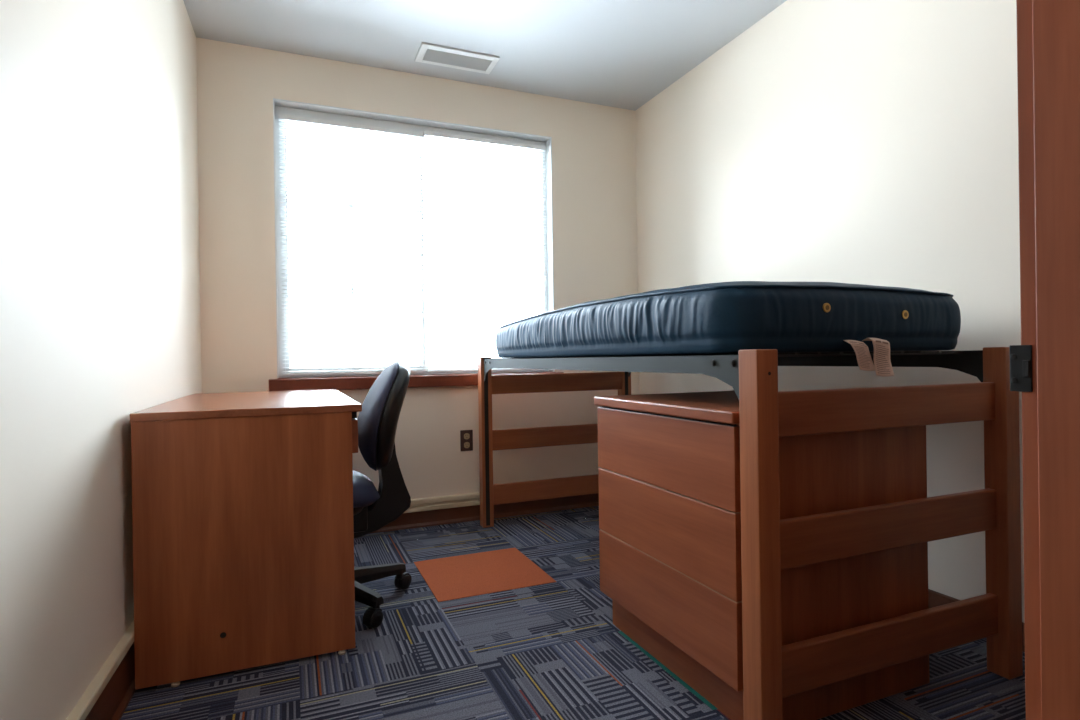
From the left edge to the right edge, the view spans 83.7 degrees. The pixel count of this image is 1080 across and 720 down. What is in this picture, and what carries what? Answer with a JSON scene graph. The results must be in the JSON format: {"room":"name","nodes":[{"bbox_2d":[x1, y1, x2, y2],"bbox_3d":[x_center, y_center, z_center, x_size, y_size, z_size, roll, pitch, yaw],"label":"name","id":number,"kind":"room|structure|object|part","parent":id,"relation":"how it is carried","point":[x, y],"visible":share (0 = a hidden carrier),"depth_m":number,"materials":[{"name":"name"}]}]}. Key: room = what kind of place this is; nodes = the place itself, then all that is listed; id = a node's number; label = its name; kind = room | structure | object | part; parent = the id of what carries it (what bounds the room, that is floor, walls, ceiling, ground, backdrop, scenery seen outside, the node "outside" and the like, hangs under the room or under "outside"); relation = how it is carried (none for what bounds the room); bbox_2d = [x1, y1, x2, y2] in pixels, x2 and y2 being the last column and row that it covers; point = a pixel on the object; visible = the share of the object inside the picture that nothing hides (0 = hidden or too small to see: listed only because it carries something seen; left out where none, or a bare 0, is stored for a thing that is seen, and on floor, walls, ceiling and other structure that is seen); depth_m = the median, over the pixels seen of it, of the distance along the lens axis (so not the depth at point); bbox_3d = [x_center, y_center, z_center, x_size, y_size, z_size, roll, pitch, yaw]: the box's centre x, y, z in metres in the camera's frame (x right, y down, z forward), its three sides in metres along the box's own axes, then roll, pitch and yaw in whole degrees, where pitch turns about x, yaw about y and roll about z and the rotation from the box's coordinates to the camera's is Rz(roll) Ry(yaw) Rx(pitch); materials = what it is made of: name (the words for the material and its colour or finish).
{"room":"dorm room","nodes":[
{"label":"dorm room","id":0,"kind":"room"},
{"bbox_2d":[0,0,201,719],"bbox_3d":[-1.298,-0.313,1.611,0.348,2.557,3.090,-1,0,-23],"label":"wall","id":1,"kind":"structure","parent":0,"point":[100,313],"depth_m":1.41,"materials":[{"name":"beige paint"}]},
{"bbox_2d":[66,620,133,719],"bbox_3d":[-1.120,0.783,1.599,0.023,0.028,2.900,-1,0,-21],"label":"trim","id":2,"kind":"structure","parent":1,"relation":"attached to","point":[96,687],"depth_m":1.47,"materials":[{"name":"beige paint"}]},
{"bbox_2d":[85,642,135,719],"bbox_3d":[-1.122,0.868,1.604,0.020,0.150,2.912,-1,0,-21],"label":"baseboard","id":3,"kind":"structure","parent":1,"relation":"attached to","point":[117,694],"depth_m":1.60,"materials":[{"name":"brown wood"}]},
{"bbox_2d":[196,37,638,498],"bbox_3d":[-0.638,-0.327,3.480,2.706,2.557,0.150,-1,0,-23],"label":"wall","id":4,"kind":"structure","parent":0,"point":[594,195],"depth_m":3.38,"materials":[{"name":"beige paint"}]},
{"bbox_2d":[275,106,548,377],"bbox_3d":[-0.682,-0.634,3.499,1.564,1.444,0.069,-1,0,-23],"label":"window","id":5,"kind":"structure","parent":4,"relation":"in","point":[283,354],"depth_m":3.36,"materials":[{"name":"white plastic"}]},
{"bbox_2d":[278,113,425,375],"bbox_3d":[-1.013,-0.608,3.303,0.758,1.372,0.040,-1,0,-23],"label":"window blind","id":6,"kind":"object","parent":5,"relation":"attached to","point":[281,117],"visible":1,"depth_m":3.29,"materials":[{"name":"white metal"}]},
{"bbox_3d":[-1.278,-0.594,3.196,0.001,1.336,0.028,-1,0,-23],"label":"ladder cord","id":7,"kind":"part","parent":6,"relation":"part of","materials":[{"name":"white fabric"}]},
{"bbox_3d":[-1.034,-0.598,3.298,0.001,1.336,0.028,-1,0,-23],"label":"ladder cord","id":8,"kind":"part","parent":6,"relation":"part of","materials":[{"name":"white fabric"}]},
{"bbox_3d":[-1.004,0.073,3.308,0.750,0.010,0.026,-1,0,-23],"label":"rail","id":9,"kind":"part","parent":6,"relation":"part of","materials":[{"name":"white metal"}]},
{"bbox_3d":[-0.747,-0.602,3.417,0.001,1.336,0.028,-1,0,-23],"label":"ladder cord","id":10,"kind":"part","parent":6,"relation":"part of","materials":[{"name":"white fabric"}]},
{"bbox_3d":[-1.018,-0.628,3.347,0.748,1.386,0.026,-1,0,-23],"label":"sash","id":11,"kind":"part","parent":5,"relation":"part of","materials":[{"name":"white plastic"}]},
{"bbox_3d":[-0.355,-0.639,3.653,0.774,1.386,0.026,-1,0,-23],"label":"sash","id":12,"kind":"part","parent":5,"relation":"part of","materials":[{"name":"white plastic"}]},
{"bbox_2d":[424,130,546,372],"bbox_3d":[-0.304,-0.626,3.597,0.754,1.386,0.040,-1,0,-23],"label":"window blind","id":13,"kind":"object","parent":5,"relation":"attached to","point":[432,134],"visible":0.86,"depth_m":3.59,"materials":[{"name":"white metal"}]},
{"bbox_3d":[-0.572,-0.612,3.490,0.001,1.350,0.028,-1,0,-23],"label":"ladder cord","id":14,"kind":"part","parent":13,"relation":"part of","materials":[{"name":"white fabric"}]},
{"bbox_3d":[-0.295,0.062,3.602,0.746,0.010,0.026,-1,0,-23],"label":"rail","id":15,"kind":"part","parent":13,"relation":"part of","materials":[{"name":"white metal"}]},
{"bbox_3d":[-0.304,-0.616,3.601,0.001,1.350,0.028,-1,0,-23],"label":"ladder cord","id":16,"kind":"part","parent":13,"relation":"part of","materials":[{"name":"white fabric"}]},
{"bbox_3d":[-0.036,-0.621,3.712,0.001,1.350,0.028,-1,0,-23],"label":"ladder cord","id":17,"kind":"part","parent":13,"relation":"part of","materials":[{"name":"white fabric"}]},
{"bbox_2d":[273,98,554,377],"bbox_3d":[-0.655,-0.637,3.434,1.564,1.439,0.080,-1,0,-23],"label":"trim","id":18,"kind":"structure","parent":4,"relation":"attached to","point":[276,102],"depth_m":3.49,"materials":[{"name":"white plastic"}]},
{"bbox_2d":[269,371,563,390],"bbox_3d":[-0.636,0.117,3.418,1.645,0.068,0.121,-1,0,-23],"label":"trim","id":19,"kind":"structure","parent":4,"relation":"attached to","point":[464,379],"depth_m":3.22,"materials":[{"name":"brown wood"}]},
{"bbox_2d":[404,492,479,512],"bbox_3d":[-0.500,0.808,3.438,2.492,0.069,0.024,-1,0,-23],"label":"trim","id":20,"kind":"structure","parent":4,"relation":"attached to","point":[469,499],"depth_m":3.41,"materials":[{"name":"beige paint"}]},
{"bbox_2d":[460,430,472,450],"bbox_3d":[-0.423,0.465,3.480,0.074,0.121,0.009,-1,0,-23],"label":"wall outlet","id":21,"kind":"object","parent":4,"relation":"attached to","point":[466,436],"visible":1,"depth_m":3.48,"materials":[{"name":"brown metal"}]},
{"bbox_2d":[464,433,469,438],"bbox_3d":[-0.423,0.440,3.477,0.033,0.036,0.003,-1,0,-23],"label":"receptacle","id":22,"kind":"object","parent":21,"relation":"attached to","point":[466,435],"depth_m":3.48,"materials":[{"name":"beige plastic"}]},
{"bbox_2d":[464,442,469,447],"bbox_3d":[-0.422,0.491,3.477,0.033,0.036,0.003,-1,0,-23],"label":"receptacle","id":23,"kind":"object","parent":21,"relation":"attached to","point":[466,444],"depth_m":3.48,"materials":[{"name":"beige plastic"}]},
{"bbox_2d":[368,493,598,533],"bbox_3d":[-0.499,0.880,3.439,2.492,0.100,0.022,-1,0,-23],"label":"baseboard","id":24,"kind":"structure","parent":4,"relation":"attached to","point":[467,513],"depth_m":3.50,"materials":[{"name":"brown wood"}]},
{"bbox_2d":[183,0,786,110],"bbox_3d":[0.267,-1.673,1.119,3.200,0.120,5.350,-1,0,-23],"label":"ceiling","id":25,"kind":"structure","parent":0,"point":[622,54],"depth_m":2.97,"materials":[{"name":"grey paint"}]},
{"bbox_2d":[415,42,499,73],"bbox_3d":[-0.441,-1.603,3.208,0.415,0.010,0.192,-1,0,-23],"label":"ceiling vent","id":26,"kind":"object","parent":25,"relation":"in","point":[428,53],"visible":1,"depth_m":3.20,"materials":[{"name":"white metal"}]},
{"bbox_2d":[120,506,1025,719],"bbox_3d":[0.319,0.923,1.255,3.500,0.001,5.500,-1,0,-23],"label":"floor","id":27,"kind":"structure","parent":0,"point":[555,650],"depth_m":1.81,"materials":[{"name":"carpet"}]},
{"bbox_2d":[130,389,361,689],"bbox_3d":[-1.087,0.545,2.367,0.630,0.792,1.200,-1,0,-23],"label":"desk","id":28,"kind":"object","parent":27,"relation":"on","point":[243,525],"visible":0.99,"depth_m":1.81,"materials":[{"name":"laminate"}]},
{"bbox_3d":[-0.834,0.180,2.469,0.049,0.023,1.129,-1,0,-23],"label":"drawer rail","id":29,"kind":"part","parent":28,"relation":"part of","materials":[{"name":"black metal"}]},
{"bbox_3d":[-0.817,0.249,2.474,0.020,0.107,1.142,-1,0,-23],"label":"drawer","id":30,"kind":"part","parent":28,"relation":"part of","materials":[{"name":"brown wood"}]},
{"bbox_2d":[353,361,411,627],"bbox_3d":[-0.795,0.473,2.310,0.611,0.928,0.599,-1,0,-24],"label":"office chair","id":31,"kind":"object","parent":27,"relation":"on","point":[373,509],"visible":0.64,"depth_m":2.27,"materials":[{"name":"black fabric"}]},
{"bbox_3d":[-0.845,0.489,2.270,0.450,0.108,0.470,-1,0,-24],"label":"seat","id":32,"kind":"part","parent":31,"relation":"part of","materials":[{"name":"blue fabric"}]},
{"bbox_3d":[-0.670,0.838,2.196,0.272,0.062,0.056,-1,0,38],"label":"arm","id":33,"kind":"part","parent":31,"relation":"part of","materials":[{"name":"black plastic"}]},
{"bbox_2d":[357,361,398,470],"bbox_3d":[-0.634,0.218,2.363,0.151,0.424,0.389,-1,0,-24],"label":"backrest cushion","id":34,"kind":"object","parent":31,"relation":"on","point":[378,418],"depth_m":2.23,"materials":[{"name":"black fabric"}]},
{"bbox_3d":[-0.665,0.838,2.379,0.272,0.062,0.056,-1,0,-34],"label":"arm","id":35,"kind":"part","parent":31,"relation":"part of","materials":[{"name":"black plastic"}]},
{"bbox_2d":[414,548,556,601],"bbox_3d":[-0.256,0.927,2.640,0.498,0.003,0.498,-1,0,-23],"label":"tile","id":36,"kind":"object","parent":27,"relation":"on","point":[468,575],"depth_m":2.60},
{"bbox_2d":[618,631,717,709],"bbox_3d":[0.589,0.917,1.909,0.498,0.001,0.498,-1,0,-23],"label":"tile","id":37,"kind":"object","parent":27,"relation":"on","point":[623,634],"depth_m":1.77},
{"bbox_2d":[478,347,1022,719],"bbox_3d":[0.518,0.445,2.555,0.958,0.944,2.189,-1,0,-23],"label":"frame","id":38,"kind":"object","parent":27,"relation":"on","point":[772,671],"visible":0.94,"depth_m":1.60,"materials":[{"name":"brown wood"}]},
{"bbox_3d":[-0.303,0.455,3.365,0.062,0.944,0.062,-1,0,-23],"label":"post","id":39,"kind":"part","parent":38,"relation":"part of","materials":[{"name":"brown wood"}]},
{"bbox_3d":[0.114,0.443,3.527,0.840,0.114,0.024,-1,0,-23],"label":"rail","id":40,"kind":"part","parent":38,"relation":"part of","materials":[{"name":"brown wood"}]},
{"bbox_3d":[0.119,0.747,3.528,0.840,0.112,0.024,-1,0,-23],"label":"rail","id":41,"kind":"part","parent":38,"relation":"part of","materials":[{"name":"brown wood"}]},
{"bbox_3d":[0.110,0.132,3.527,0.840,0.108,0.024,-1,0,-23],"label":"rail","id":42,"kind":"part","parent":38,"relation":"part of","materials":[{"name":"brown wood"}]},
{"bbox_3d":[0.101,0.051,2.383,0.035,0.126,2.064,-1,0,-23],"label":"rail","id":43,"kind":"part","parent":38,"relation":"part of","materials":[{"name":"grey metal"}]},
{"bbox_3d":[0.523,0.442,3.709,0.062,0.944,0.062,-1,0,-23],"label":"post","id":44,"kind":"part","parent":38,"relation":"part of","materials":[{"name":"brown wood"}]},
{"bbox_2d":[496,281,960,376],"bbox_3d":[0.532,-0.095,2.502,0.927,0.288,1.937,-1,0,-23],"label":"mattress","id":45,"kind":"object","parent":38,"relation":"on","point":[732,317],"visible":0.95,"depth_m":1.67,"materials":[{"name":"blue plastic"}]},
{"bbox_2d":[851,342,869,367],"bbox_3d":[0.854,-0.014,1.606,0.064,0.072,0.015,-1,0,-23],"label":"tag","id":46,"kind":"object","parent":45,"relation":"attached to","point":[862,352],"depth_m":1.60,"materials":[{"name":"beige fabric"}]},
{"bbox_2d":[876,340,889,373],"bbox_3d":[0.922,-0.008,1.620,0.057,0.091,0.007,-1,0,-23],"label":"tag","id":47,"kind":"object","parent":45,"relation":"attached to","point":[882,346],"depth_m":1.62,"materials":[{"name":"beige fabric"}]},
{"bbox_3d":[0.513,0.447,1.401,0.062,0.944,0.062,-1,0,-23],"label":"post","id":48,"kind":"part","parent":38,"relation":"part of","materials":[{"name":"brown wood"}]},
{"bbox_3d":[0.922,0.038,2.725,0.035,0.126,2.064,-1,0,-23],"label":"rail","id":49,"kind":"part","parent":38,"relation":"part of","materials":[{"name":"grey metal"}]},
{"bbox_3d":[0.918,0.124,1.582,0.840,0.108,0.024,-1,0,-23],"label":"rail","id":50,"kind":"part","parent":38,"relation":"part of","materials":[{"name":"brown wood"}]},
{"bbox_3d":[0.923,0.435,1.582,0.840,0.114,0.024,-1,0,-23],"label":"rail","id":51,"kind":"part","parent":38,"relation":"part of","materials":[{"name":"brown wood"}]},
{"bbox_3d":[0.927,0.739,1.583,0.840,0.112,0.024,-1,0,-23],"label":"rail","id":52,"kind":"part","parent":38,"relation":"part of","materials":[{"name":"brown wood"}]},
{"bbox_3d":[1.340,0.434,1.745,0.062,0.944,0.062,-1,0,-23],"label":"post","id":53,"kind":"part","parent":38,"relation":"part of","materials":[{"name":"brown wood"}]},
{"bbox_2d":[594,390,928,719],"bbox_3d":[0.644,0.518,1.891,0.687,0.797,0.710,-1,0,-23],"label":"dresser","id":54,"kind":"object","parent":27,"relation":"on","point":[669,463],"visible":0.66,"depth_m":1.62,"materials":[{"name":"brown wood"}]},
{"bbox_3d":[0.341,0.264,1.765,0.020,0.206,0.694,-1,0,-23],"label":"drawer","id":55,"kind":"part","parent":54,"relation":"part of","materials":[{"name":"brown wood"}]},
{"bbox_3d":[0.344,0.476,1.766,0.020,0.210,0.694,-1,0,-23],"label":"drawer","id":56,"kind":"part","parent":54,"relation":"part of","materials":[{"name":"brown wood"}]},
{"bbox_3d":[0.348,0.690,1.766,0.020,0.210,0.694,-1,0,-23],"label":"drawer","id":57,"kind":"part","parent":54,"relation":"part of","materials":[{"name":"brown wood"}]},
{"bbox_2d":[635,0,1023,622],"bbox_3d":[1.266,-0.353,2.620,0.150,2.557,3.195,-1,0,-23],"label":"wall","id":58,"kind":"structure","parent":0,"point":[865,142],"depth_m":2.39,"materials":[{"name":"beige paint"}]},
{"bbox_2d":[928,589,1024,651],"bbox_3d":[1.210,0.865,2.579,0.018,0.084,2.921,-1,0,-23],"label":"baseboard","id":59,"kind":"structure","parent":58,"relation":"attached to","point":[935,599],"depth_m":2.11,"materials":[{"name":"brown wood"}]},
{"bbox_3d":[0.398,-0.336,0.597,3.004,2.557,0.125,-1,0,-23],"label":"wall","id":60,"kind":"structure","parent":0,"visible":0},
{"bbox_2d":[1009,0,1079,719],"bbox_3d":[0.117,-0.158,0.481,1.120,2.170,0.146,-1,0,-23],"label":"door","id":61,"kind":"structure","parent":60,"relation":"in","point":[1045,368],"depth_m":0.71,"materials":[{"name":"brown wood"}]},
{"bbox_3d":[0.593,0.010,0.744,0.004,0.058,0.024,-1,0,-23],"label":"strike plate","id":62,"kind":"part","parent":61,"relation":"part of","materials":[{"name":"black metal"}]}
]}

